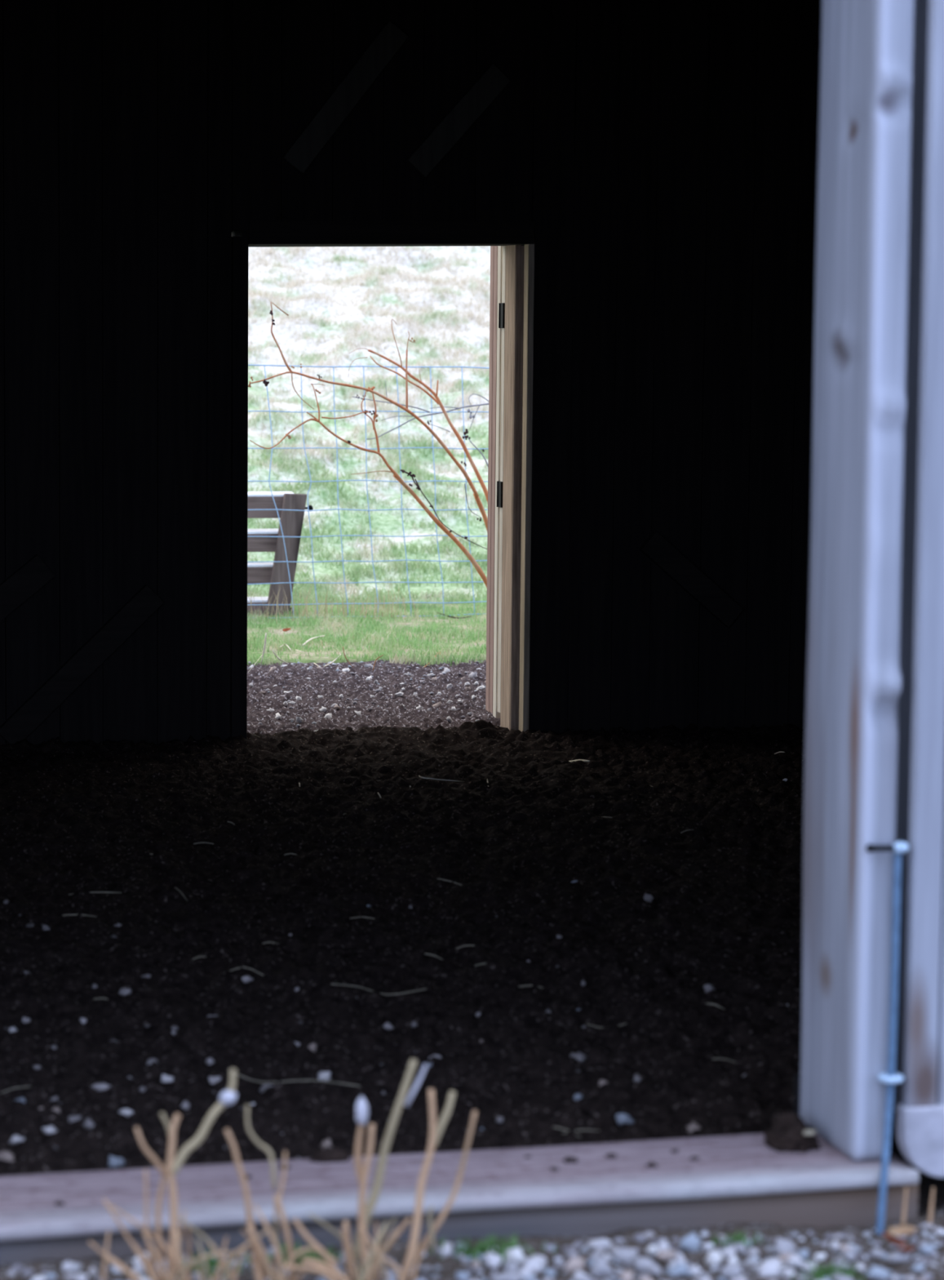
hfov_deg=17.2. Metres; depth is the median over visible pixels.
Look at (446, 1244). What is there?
stone
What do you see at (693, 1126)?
stone
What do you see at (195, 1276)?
stone
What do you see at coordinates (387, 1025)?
stone
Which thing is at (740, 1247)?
stone
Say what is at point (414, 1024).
stone
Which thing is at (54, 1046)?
stone
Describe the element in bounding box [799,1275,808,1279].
stone
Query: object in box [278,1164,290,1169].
crumb
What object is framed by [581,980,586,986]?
stone
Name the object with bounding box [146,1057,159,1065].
stone
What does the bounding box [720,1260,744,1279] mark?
stone
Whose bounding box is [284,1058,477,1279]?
clump
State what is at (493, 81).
trim
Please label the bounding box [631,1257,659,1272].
stone
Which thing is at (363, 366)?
wire fence
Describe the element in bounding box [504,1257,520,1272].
stone
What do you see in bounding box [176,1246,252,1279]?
grass tuft
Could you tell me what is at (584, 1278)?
stone
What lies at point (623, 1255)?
stone
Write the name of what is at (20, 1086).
straw
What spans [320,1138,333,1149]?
stone
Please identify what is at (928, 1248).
stone
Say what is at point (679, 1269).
stone
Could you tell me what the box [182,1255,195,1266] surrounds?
stone
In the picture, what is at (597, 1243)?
stone
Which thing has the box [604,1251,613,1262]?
stone
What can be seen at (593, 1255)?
stone
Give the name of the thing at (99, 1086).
stone
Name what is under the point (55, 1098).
stone
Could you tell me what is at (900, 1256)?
stone
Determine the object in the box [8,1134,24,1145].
stone
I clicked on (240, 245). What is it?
trim
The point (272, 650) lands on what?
husk
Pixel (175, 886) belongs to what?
straw
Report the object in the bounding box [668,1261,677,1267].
stone
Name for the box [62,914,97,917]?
straw
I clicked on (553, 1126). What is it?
straw
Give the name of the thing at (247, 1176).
crumb
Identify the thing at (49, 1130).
stone
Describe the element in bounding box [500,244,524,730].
trim
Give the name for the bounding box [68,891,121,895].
straw
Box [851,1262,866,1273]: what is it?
stone
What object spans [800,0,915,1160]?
post
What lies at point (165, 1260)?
stone
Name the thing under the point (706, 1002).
straw
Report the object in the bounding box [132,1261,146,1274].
stone
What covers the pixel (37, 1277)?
stone
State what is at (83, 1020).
stone
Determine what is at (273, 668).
stone
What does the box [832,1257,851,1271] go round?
stone
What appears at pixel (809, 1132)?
chip
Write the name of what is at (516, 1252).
stone
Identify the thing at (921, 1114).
sliding barn door
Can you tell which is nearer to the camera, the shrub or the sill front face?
the sill front face
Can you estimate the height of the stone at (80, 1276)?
0.017 m
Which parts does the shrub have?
stem, stem, stem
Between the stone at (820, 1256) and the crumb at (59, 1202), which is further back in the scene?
the stone at (820, 1256)
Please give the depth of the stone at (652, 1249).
5.50 m
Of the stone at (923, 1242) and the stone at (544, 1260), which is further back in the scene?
the stone at (923, 1242)
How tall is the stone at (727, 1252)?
0.022 m
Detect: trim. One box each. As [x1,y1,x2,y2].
[0,554,54,622]
[0,584,164,744]
[230,236,248,739]
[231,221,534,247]
[282,20,408,173]
[406,63,511,177]
[497,245,506,712]
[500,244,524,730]
[519,244,534,732]
[639,531,743,626]
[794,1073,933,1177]
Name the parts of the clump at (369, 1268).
stem, stem, stem, stem, stem, stem, stem, stem, stem, stem, stem, stem, stem, stem, stem, stem, stem, stem, stem, stem, stem, stem, stem, stem, stem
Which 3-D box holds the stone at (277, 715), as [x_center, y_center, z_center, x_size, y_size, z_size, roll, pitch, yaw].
[-0.823,0.327,13.317,0.036,0.031,0.041,0,5,-1]
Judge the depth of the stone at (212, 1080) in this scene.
6.81 m
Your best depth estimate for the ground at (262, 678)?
14.19 m
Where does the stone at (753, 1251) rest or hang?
on the ground at (450, 1265)
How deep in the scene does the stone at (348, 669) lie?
15.34 m
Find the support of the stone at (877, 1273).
on the ground at (450, 1265)
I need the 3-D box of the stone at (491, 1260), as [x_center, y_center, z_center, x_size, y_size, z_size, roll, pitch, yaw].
[0.036,1.072,5.396,0.034,0.032,0.048,1,5,5]
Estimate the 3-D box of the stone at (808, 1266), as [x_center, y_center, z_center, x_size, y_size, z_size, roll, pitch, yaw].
[0.591,1.098,5.458,0.025,0.022,0.030,5,7,36]
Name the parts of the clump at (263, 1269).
stem, stem, stem, stem, stem, stem, stem, stem, stem, stem, stem, stem, stem, stem, stem, stem, stem, stem, stem, stem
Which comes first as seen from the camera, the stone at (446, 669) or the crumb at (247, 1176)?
the crumb at (247, 1176)
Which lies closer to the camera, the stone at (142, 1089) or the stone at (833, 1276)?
the stone at (833, 1276)
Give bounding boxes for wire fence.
[247,364,489,618]
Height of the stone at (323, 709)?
0.029 m
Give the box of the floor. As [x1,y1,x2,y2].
[0,719,921,1176]
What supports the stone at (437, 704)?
on the ground at (262, 678)
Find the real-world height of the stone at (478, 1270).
0.009 m
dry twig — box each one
[342,646,353,667]
[373,654,383,671]
[436,612,471,618]
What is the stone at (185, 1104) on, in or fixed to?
on the floor
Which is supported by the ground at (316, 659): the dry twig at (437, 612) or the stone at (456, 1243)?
the dry twig at (437, 612)
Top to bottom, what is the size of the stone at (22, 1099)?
0.022 m
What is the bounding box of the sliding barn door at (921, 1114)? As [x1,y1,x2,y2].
[897,0,943,1177]
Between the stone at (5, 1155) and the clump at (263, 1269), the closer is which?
the clump at (263, 1269)
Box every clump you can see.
[88,1068,269,1279]
[177,1104,339,1279]
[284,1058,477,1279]
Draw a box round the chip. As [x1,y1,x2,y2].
[803,1128,817,1135]
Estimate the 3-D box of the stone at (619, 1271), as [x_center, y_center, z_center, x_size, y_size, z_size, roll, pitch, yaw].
[0.251,1.083,5.345,0.019,0.014,0.026,1,5,4]
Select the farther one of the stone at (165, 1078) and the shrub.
the shrub
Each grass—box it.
[247,245,490,610]
[247,578,486,624]
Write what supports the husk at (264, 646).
on the ground at (262, 678)
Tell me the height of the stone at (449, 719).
0.028 m
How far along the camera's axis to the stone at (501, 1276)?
5.31 m
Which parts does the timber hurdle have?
rail, rail, rail, rail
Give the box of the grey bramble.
[352,393,488,521]
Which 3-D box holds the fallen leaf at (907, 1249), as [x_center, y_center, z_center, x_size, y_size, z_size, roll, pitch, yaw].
[0.763,1.068,5.482,0.029,0.016,0.046,4,6,32]
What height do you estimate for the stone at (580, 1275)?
0.020 m
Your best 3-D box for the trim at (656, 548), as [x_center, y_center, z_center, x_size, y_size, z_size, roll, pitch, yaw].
[0.904,-0.250,12.865,0.445,0.398,0.040,-1,6,-14]
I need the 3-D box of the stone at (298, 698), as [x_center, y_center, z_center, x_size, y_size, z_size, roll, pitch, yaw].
[-0.777,0.264,14.055,0.035,0.021,0.030,2,6,18]
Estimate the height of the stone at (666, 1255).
0.020 m
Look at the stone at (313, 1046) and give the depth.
7.10 m
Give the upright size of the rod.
0.750 m
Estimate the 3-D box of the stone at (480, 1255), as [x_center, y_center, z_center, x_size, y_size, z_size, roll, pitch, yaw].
[0.012,1.075,5.437,0.027,0.016,0.016,3,6,20]
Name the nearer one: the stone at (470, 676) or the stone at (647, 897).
the stone at (647, 897)
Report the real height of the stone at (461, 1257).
0.013 m
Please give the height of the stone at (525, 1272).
0.022 m
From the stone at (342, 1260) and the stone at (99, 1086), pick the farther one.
the stone at (99, 1086)
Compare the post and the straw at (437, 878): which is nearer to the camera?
the post
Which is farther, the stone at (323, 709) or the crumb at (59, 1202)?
the stone at (323, 709)
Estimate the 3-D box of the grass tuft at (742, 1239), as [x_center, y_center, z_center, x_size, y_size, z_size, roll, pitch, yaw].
[0.477,1.073,5.580,0.101,0.035,0.055,-1,6,-14]
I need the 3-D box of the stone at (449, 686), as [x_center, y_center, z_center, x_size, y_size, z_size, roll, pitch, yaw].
[-0.104,0.215,14.515,0.038,0.029,0.028,-2,6,-27]
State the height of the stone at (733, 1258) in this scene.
0.021 m
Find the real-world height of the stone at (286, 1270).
0.024 m
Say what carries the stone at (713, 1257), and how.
on the ground at (450, 1265)
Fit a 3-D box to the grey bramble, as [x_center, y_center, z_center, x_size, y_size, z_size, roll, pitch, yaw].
[-0.204,-0.671,17.444,0.961,1.405,0.026,-1,6,-14]
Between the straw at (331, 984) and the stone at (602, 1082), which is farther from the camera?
the straw at (331, 984)
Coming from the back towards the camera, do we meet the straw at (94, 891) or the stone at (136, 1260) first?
the straw at (94, 891)
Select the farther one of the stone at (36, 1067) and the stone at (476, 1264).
the stone at (36, 1067)
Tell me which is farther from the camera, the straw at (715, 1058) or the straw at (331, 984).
the straw at (331, 984)
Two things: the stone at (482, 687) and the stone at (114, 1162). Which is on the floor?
the stone at (114, 1162)
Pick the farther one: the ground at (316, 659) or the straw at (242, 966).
the ground at (316, 659)
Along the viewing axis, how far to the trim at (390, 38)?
12.30 m
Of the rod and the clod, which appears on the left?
the clod
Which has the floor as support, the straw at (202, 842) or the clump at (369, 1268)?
the straw at (202, 842)
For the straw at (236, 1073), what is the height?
0.017 m
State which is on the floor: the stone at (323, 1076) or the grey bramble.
the stone at (323, 1076)
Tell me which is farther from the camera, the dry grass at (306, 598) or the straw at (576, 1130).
the dry grass at (306, 598)
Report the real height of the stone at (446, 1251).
0.017 m
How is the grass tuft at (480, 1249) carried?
on the ground at (450, 1265)
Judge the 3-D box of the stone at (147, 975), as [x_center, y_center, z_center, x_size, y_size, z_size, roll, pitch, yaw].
[-0.823,0.854,7.928,0.030,0.014,0.028,1,5,8]
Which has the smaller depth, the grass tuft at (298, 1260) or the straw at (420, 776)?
the grass tuft at (298, 1260)
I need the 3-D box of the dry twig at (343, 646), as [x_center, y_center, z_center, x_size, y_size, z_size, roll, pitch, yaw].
[-0.613,0.085,15.437,0.054,0.104,0.005,-1,6,-14]
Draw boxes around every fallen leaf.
[282,627,290,631]
[883,1232,906,1245]
[887,1225,916,1235]
[897,1246,916,1253]
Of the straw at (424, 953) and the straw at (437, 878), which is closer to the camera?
the straw at (424, 953)
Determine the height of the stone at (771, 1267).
0.042 m
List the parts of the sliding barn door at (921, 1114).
rail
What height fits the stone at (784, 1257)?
0.021 m
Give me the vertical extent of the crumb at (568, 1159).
0.013 m
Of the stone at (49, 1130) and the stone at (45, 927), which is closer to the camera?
the stone at (49, 1130)
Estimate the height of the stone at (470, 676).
0.039 m
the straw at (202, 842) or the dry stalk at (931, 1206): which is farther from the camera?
the straw at (202, 842)
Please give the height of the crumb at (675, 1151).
0.008 m
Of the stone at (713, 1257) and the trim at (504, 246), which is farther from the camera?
the trim at (504, 246)
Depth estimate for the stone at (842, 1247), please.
5.52 m
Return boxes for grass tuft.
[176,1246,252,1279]
[268,1238,343,1266]
[431,1231,559,1264]
[711,1229,768,1248]
[791,1254,869,1279]
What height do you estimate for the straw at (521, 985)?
0.010 m
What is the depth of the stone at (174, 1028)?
7.27 m
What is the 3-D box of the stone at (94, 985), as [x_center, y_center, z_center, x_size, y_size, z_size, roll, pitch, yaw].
[-0.941,0.863,7.781,0.014,0.013,0.017,-2,6,-25]
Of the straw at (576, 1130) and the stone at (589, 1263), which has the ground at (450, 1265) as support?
the stone at (589, 1263)
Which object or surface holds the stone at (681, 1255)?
on the ground at (450, 1265)
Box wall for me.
[0,0,822,745]
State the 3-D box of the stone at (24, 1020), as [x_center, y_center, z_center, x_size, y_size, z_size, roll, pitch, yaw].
[-1.063,0.904,7.442,0.018,0.017,0.024,4,6,31]
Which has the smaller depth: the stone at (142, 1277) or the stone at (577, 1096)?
the stone at (142, 1277)
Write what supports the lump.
on the plank
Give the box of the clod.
[762,1111,821,1152]
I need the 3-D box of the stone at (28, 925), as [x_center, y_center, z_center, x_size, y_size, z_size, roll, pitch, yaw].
[-1.217,0.785,8.591,0.021,0.014,0.022,-5,7,-44]
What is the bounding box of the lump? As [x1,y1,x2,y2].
[310,1146,351,1163]
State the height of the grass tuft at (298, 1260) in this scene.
0.045 m
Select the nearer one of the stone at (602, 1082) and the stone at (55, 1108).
the stone at (55, 1108)
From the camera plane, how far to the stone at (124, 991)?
7.73 m
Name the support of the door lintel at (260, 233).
attached to the wall
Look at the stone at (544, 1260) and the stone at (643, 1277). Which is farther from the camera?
the stone at (544, 1260)
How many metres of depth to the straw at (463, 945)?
8.29 m
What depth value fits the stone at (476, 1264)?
5.38 m
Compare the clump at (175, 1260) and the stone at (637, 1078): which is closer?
the clump at (175, 1260)
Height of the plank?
0.042 m
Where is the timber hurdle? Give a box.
[247,491,313,615]
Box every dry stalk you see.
[901,1186,907,1225]
[928,1186,934,1224]
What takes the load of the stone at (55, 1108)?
on the floor
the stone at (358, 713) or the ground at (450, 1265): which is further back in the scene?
the stone at (358, 713)
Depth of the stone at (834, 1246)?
5.54 m
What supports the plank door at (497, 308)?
in the wall
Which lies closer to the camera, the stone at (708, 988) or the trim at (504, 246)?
the stone at (708, 988)
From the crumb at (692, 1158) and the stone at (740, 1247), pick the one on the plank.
the crumb at (692, 1158)
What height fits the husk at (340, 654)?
0.037 m
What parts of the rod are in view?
handle, knob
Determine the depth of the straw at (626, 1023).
7.42 m
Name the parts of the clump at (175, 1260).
stem, stem, stem, stem, stem, stem, stem, stem, stem, stem, stem, stem, stem, stem, stem, stem, stem, stem, stem, stem, stem, stem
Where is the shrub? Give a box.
[248,302,488,587]
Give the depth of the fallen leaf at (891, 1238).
5.53 m
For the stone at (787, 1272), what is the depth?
5.41 m
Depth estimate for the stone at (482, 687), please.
14.34 m
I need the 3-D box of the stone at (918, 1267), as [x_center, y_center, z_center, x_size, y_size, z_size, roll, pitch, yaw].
[0.773,1.089,5.421,0.023,0.013,0.021,2,6,13]
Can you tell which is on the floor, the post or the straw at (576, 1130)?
the straw at (576, 1130)
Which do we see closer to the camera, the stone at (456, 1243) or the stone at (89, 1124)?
the stone at (456, 1243)
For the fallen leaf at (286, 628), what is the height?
0.018 m
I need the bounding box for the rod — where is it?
[866,841,909,1235]
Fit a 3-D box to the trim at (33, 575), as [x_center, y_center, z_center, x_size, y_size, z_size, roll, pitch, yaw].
[-1.799,-0.176,12.173,0.345,0.310,0.040,-1,6,-14]
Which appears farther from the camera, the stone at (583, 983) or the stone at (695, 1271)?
the stone at (583, 983)
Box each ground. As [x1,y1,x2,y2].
[0,1177,943,1279]
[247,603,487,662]
[247,659,500,734]
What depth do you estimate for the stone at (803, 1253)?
5.50 m
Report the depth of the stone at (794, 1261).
5.46 m
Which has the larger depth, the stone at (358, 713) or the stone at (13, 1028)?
the stone at (358, 713)
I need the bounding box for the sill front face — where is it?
[0,1183,918,1264]
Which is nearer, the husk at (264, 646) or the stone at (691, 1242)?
the stone at (691, 1242)
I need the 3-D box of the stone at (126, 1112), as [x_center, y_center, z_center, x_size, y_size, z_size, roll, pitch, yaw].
[-0.721,0.987,6.508,0.032,0.020,0.020,2,5,10]
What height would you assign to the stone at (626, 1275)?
0.022 m
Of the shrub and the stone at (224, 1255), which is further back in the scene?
the shrub
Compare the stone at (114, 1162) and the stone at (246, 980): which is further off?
the stone at (246, 980)
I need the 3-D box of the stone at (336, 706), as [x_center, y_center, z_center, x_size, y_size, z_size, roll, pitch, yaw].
[-0.587,0.292,13.600,0.036,0.019,0.022,-3,7,-34]
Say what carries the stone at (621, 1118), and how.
on the floor
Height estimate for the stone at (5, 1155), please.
0.023 m
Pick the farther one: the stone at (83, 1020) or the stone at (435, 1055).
the stone at (83, 1020)
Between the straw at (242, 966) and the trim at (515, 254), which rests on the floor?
the straw at (242, 966)
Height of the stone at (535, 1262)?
0.033 m
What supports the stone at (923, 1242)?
on the ground at (450, 1265)
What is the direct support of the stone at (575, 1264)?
on the ground at (450, 1265)
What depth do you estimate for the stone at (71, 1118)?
6.45 m
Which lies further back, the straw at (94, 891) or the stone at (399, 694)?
the stone at (399, 694)
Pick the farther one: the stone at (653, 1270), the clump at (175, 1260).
the stone at (653, 1270)
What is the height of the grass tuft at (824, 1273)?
0.044 m
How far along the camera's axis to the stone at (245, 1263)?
5.35 m
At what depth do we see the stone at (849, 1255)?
5.50 m
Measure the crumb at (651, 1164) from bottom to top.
0.012 m
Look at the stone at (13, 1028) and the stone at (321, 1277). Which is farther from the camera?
the stone at (13, 1028)
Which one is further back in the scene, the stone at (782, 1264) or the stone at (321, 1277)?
the stone at (782, 1264)
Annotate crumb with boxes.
[54,1200,64,1205]
[244,1173,251,1179]
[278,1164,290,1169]
[550,1166,559,1171]
[563,1156,577,1163]
[605,1152,617,1158]
[645,1161,659,1167]
[671,1149,679,1153]
[688,1155,700,1160]
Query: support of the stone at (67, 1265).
on the ground at (450, 1265)
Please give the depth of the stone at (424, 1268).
5.38 m
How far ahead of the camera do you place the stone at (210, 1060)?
6.95 m
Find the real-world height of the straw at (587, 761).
0.031 m
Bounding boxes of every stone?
[0,1151,14,1160]
[8,1026,17,1032]
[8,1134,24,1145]
[13,1097,25,1102]
[22,1017,30,1022]
[25,923,34,927]
[31,1275,45,1279]
[32,1065,42,1069]
[41,924,50,931]
[41,1125,57,1134]
[49,1096,57,1101]
[50,1044,57,1048]
[52,1106,60,1113]
[62,1260,75,1272]
[68,1115,81,1122]
[76,1273,88,1279]
[80,1017,87,1024]
[82,1117,95,1129]
[91,983,97,988]
[91,1082,111,1091]
[107,1155,124,1167]
[114,922,122,926]
[118,987,132,995]
[118,1108,133,1117]
[132,1252,149,1264]
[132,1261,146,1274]
[136,1273,150,1279]
[138,1086,146,1092]
[141,973,151,977]
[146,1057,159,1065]
[155,1258,167,1271]
[160,1074,173,1082]
[171,1026,178,1031]
[180,1100,190,1109]
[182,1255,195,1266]
[191,1271,203,1279]
[204,1253,226,1259]
[205,1057,214,1064]
[208,1075,221,1084]
[228,1259,248,1269]
[241,975,253,983]
[259,1084,274,1093]
[269,666,275,671]
[275,712,281,719]
[279,1265,288,1277]
[295,696,302,701]
[295,716,303,723]
[307,1043,316,1052]
[317,1275,327,1279]
[318,1071,331,1080]
[319,706,327,712]
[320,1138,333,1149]
[323,1262,346,1277]
[324,713,332,718]
[333,704,340,709]
[333,1245,353,1258]
[338,1253,362,1269]
[342,667,350,672]
[354,711,361,715]
[364,663,373,668]
[379,1265,398,1279]
[382,1022,394,1029]
[394,691,404,696]
[410,1021,417,1027]
[419,1265,431,1271]
[428,1054,442,1059]
[432,701,442,707]
[439,1245,452,1257]
[441,667,450,673]
[443,1242,453,1248]
[446,683,453,688]
[446,715,453,723]
[453,1242,468,1252]
[455,1271,470,1279]
[456,1253,466,1261]
[468,671,477,679]
[471,1259,480,1268]
[472,1253,485,1260]
[474,1267,484,1273]
[476,685,485,690]
[483,1252,502,1269]
[490,1271,522,1279]
[495,1115,504,1123]
[503,1247,527,1266]
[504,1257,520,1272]
[516,1267,535,1276]
[519,1255,543,1273]
[530,1254,546,1268]
[564,1255,586,1273]
[569,1052,587,1062]
[571,1270,590,1279]
[573,1093,583,1100]
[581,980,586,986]
[582,1277,595,1279]
[586,1258,595,1267]
[587,1239,612,1251]
[589,1251,601,1259]
[590,1257,614,1278]
[598,1079,608,1086]
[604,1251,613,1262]
[611,1247,637,1265]
[613,1268,624,1276]
[615,1113,635,1125]
[618,1270,634,1279]
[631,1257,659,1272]
[633,1073,642,1082]
[640,1275,651,1279]
[643,893,653,902]
[646,1244,658,1254]
[646,1265,662,1275]
[654,1249,678,1261]
[657,1239,670,1251]
[665,1262,692,1277]
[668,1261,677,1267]
[670,1248,684,1260]
[671,1257,687,1265]
[680,1231,702,1252]
[686,1120,701,1133]
[687,1264,702,1275]
[699,1272,709,1278]
[703,983,715,992]
[704,1249,724,1265]
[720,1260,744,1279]
[721,1246,736,1258]
[727,1254,738,1265]
[728,1242,747,1255]
[732,1275,746,1279]
[746,1247,759,1256]
[755,1257,781,1276]
[757,1260,786,1267]
[771,1236,798,1257]
[778,1253,793,1263]
[780,1266,795,1279]
[783,1253,806,1268]
[797,1248,809,1260]
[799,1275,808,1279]
[802,1261,817,1274]
[814,1253,826,1261]
[830,1240,840,1250]
[831,1271,844,1279]
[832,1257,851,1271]
[835,1272,853,1279]
[838,1244,852,1251]
[842,1248,857,1262]
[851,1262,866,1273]
[865,1266,893,1279]
[871,1246,886,1258]
[887,1250,913,1262]
[911,1262,924,1271]
[917,1240,928,1250]
[919,1243,935,1254]
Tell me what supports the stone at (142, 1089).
on the floor
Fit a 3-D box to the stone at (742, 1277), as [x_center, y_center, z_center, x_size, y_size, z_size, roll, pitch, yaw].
[0.456,1.099,5.345,0.034,0.018,0.032,-1,6,-19]
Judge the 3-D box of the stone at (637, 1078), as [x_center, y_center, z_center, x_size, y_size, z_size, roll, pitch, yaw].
[0.360,0.957,6.807,0.019,0.023,0.025,2,6,17]
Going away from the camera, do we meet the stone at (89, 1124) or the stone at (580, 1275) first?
the stone at (580, 1275)
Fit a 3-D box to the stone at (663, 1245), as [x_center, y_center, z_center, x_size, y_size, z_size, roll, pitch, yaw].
[0.337,1.076,5.528,0.029,0.029,0.024,-3,7,-35]
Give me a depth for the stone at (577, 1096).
6.60 m
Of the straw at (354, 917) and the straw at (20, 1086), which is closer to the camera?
the straw at (20, 1086)
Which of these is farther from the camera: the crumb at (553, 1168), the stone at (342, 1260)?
the crumb at (553, 1168)
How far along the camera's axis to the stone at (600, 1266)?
5.33 m
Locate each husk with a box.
[260,632,266,665]
[271,649,288,663]
[302,635,324,645]
[323,653,341,666]
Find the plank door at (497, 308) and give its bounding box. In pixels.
[485,245,505,718]
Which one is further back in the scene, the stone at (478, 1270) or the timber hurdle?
the timber hurdle
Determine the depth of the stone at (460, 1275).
5.32 m
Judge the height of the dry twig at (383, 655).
0.081 m
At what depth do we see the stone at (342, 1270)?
5.30 m
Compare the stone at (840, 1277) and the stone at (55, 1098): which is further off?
the stone at (55, 1098)
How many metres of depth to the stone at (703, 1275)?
5.35 m
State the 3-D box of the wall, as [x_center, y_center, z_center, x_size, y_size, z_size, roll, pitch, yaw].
[-0.672,-1.226,12.582,9.400,3.350,0.389,-1,6,-14]
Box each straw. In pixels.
[0,1086,31,1093]
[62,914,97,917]
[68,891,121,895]
[174,886,187,901]
[193,841,213,844]
[223,966,263,975]
[235,1073,360,1086]
[331,983,426,995]
[350,916,375,919]
[418,775,463,782]
[424,953,443,959]
[437,878,461,885]
[456,945,475,949]
[518,985,543,987]
[552,1126,581,1137]
[562,1129,599,1133]
[568,759,589,762]
[586,1022,626,1027]
[706,1002,724,1009]
[712,1057,737,1062]
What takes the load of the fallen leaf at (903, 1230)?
on the fallen leaf at (891, 1238)
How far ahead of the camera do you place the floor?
8.46 m
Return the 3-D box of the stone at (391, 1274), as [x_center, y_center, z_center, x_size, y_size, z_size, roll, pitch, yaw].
[-0.139,1.077,5.296,0.045,0.023,0.039,1,5,7]
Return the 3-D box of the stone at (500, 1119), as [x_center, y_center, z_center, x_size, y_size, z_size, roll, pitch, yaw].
[0.057,0.990,6.450,0.016,0.014,0.016,-1,6,-14]
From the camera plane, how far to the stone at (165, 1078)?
6.77 m
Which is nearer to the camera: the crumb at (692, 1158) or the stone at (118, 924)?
the crumb at (692, 1158)
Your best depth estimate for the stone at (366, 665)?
15.43 m
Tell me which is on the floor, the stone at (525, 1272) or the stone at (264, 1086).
the stone at (264, 1086)
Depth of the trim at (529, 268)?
12.68 m
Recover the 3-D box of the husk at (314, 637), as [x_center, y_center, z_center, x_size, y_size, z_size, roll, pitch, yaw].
[-0.849,0.001,16.552,0.029,0.018,0.505,2,6,11]
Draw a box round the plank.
[0,1133,919,1240]
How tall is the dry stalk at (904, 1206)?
0.073 m
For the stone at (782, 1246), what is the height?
0.053 m
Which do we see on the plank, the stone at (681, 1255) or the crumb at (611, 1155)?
the crumb at (611, 1155)
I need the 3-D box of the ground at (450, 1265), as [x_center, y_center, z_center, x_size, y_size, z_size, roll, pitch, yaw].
[0.472,1.211,4.214,8.980,0.062,4.660,-1,6,-14]
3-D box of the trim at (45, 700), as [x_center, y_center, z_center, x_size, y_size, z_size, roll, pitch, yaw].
[-1.537,0.103,12.268,0.655,0.638,0.040,-1,6,-14]

